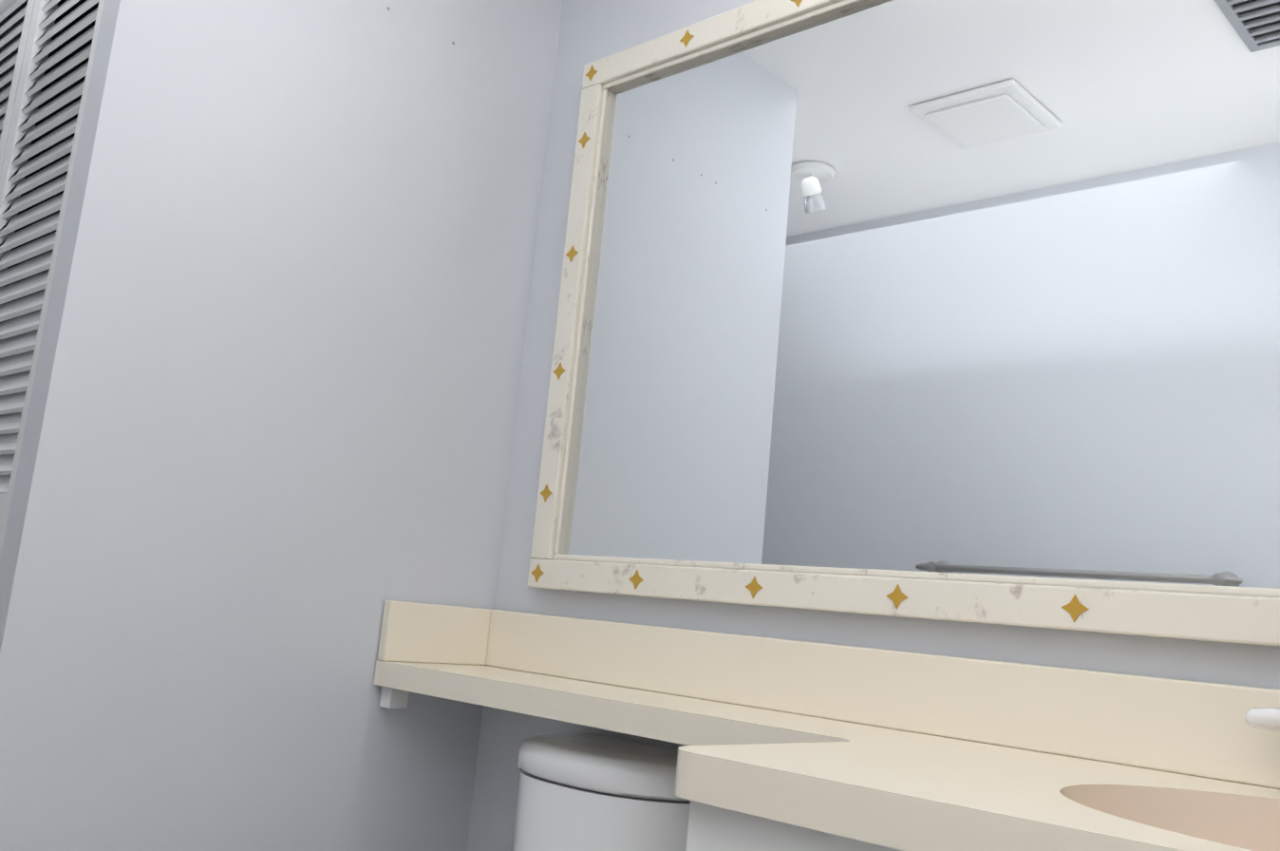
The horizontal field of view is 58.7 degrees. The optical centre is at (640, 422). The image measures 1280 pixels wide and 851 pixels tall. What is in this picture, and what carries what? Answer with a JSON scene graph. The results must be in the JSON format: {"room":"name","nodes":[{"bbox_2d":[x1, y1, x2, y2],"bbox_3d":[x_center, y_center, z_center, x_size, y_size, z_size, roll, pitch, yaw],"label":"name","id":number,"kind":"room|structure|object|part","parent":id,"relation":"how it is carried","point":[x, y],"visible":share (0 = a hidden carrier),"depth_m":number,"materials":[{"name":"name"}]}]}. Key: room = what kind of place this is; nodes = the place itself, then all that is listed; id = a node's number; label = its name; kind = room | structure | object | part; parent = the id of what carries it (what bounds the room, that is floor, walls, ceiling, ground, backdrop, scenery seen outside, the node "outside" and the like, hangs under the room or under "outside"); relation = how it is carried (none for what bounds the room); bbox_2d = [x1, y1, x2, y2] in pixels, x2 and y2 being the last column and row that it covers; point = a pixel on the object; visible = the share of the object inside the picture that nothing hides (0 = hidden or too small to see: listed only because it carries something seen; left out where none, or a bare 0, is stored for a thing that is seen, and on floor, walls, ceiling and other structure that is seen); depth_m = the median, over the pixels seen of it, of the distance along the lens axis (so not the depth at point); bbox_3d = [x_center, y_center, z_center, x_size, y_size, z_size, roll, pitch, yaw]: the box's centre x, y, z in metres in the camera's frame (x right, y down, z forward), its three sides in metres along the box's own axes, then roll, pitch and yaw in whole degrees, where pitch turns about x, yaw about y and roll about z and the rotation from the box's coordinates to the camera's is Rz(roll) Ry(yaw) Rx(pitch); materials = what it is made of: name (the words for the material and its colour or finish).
{"room":"bathroom","nodes":[
{"label":"bathroom","id":0,"kind":"room"},
{"bbox_2d":[0,0,98,339],"bbox_3d":[-1.095,0.035,2.001,0.910,2.300,0.020,-4,-13,43],"label":"wall","id":1,"kind":"structure","parent":0,"point":[74,37],"depth_m":2.16,"materials":[{"name":"grey"}]},
{"bbox_2d":[0,0,197,850],"bbox_3d":[-1.170,0.019,1.949,1.085,2.300,0.100,-4,-13,43],"label":"wall","id":2,"kind":"structure","parent":0,"point":[54,545],"depth_m":1.58,"materials":[{"name":"white paint"}]},
{"bbox_2d":[0,0,104,558],"bbox_3d":[-1.127,0.133,1.815,0.710,2.020,0.056,-4,-13,43],"label":"closet door","id":3,"kind":"structure","parent":2,"relation":"in","point":[31,61],"depth_m":1.79,"materials":[{"name":"white paint"}]},
{"bbox_2d":[53,0,562,850],"bbox_3d":[-0.514,0.073,1.899,0.065,2.300,0.690,-4,-13,43],"label":"wall","id":4,"kind":"structure","parent":0,"point":[285,427],"depth_m":1.84,"materials":[{"name":"white paint"}]},
{"bbox_2d":[463,0,1279,850],"bbox_3d":[-0.216,0.146,2.165,4.250,2.300,0.100,-4,-13,43],"label":"wall","id":5,"kind":"structure","parent":0,"point":[589,30],"depth_m":1.99,"materials":[{"name":"white paint"}]},
{"bbox_2d":[527,0,1279,646],"bbox_3d":[0.478,-0.226,1.503,1.700,0.995,0.034,-4,-13,43],"label":"mirror","id":6,"kind":"object","parent":5,"relation":"attached to","point":[957,310],"visible":1,"depth_m":1.57,"materials":[{"name":"mirror"}]},
{"bbox_3d":[-0.939,1.137,1.324,4.450,0.060,2.110,-4,-13,43],"label":"floor","id":7,"kind":"structure","parent":0,"visible":0},
{"bbox_2d":[512,732,690,850],"bbox_3d":[-0.265,0.801,1.423,0.388,0.759,0.754,-4,-13,43],"label":"toilet","id":8,"kind":"object","parent":7,"relation":"on","point":[579,791],"visible":0.85,"depth_m":1.57,"materials":[{"name":"white ceramic"}]},
{"bbox_3d":[-0.045,0.503,1.678,0.388,0.049,0.204,-4,-13,43],"label":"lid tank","id":9,"kind":"part","parent":8,"relation":"part of","materials":[{"name":"white ceramic"}]},
{"bbox_2d":[373,600,1279,850],"bbox_3d":[0.223,0.686,1.114,2.017,0.973,0.594,-4,-13,43],"label":"bathroom vanity","id":10,"kind":"object","parent":7,"relation":"on","point":[793,744],"visible":1,"depth_m":1.29,"materials":[{"name":"white stone"}]},
{"bbox_3d":[0.770,0.289,1.018,0.416,0.023,0.023,-4,-13,43],"label":"handle","id":11,"kind":"part","parent":10,"relation":"part of","materials":[{"name":"white ceramic"}]}
]}

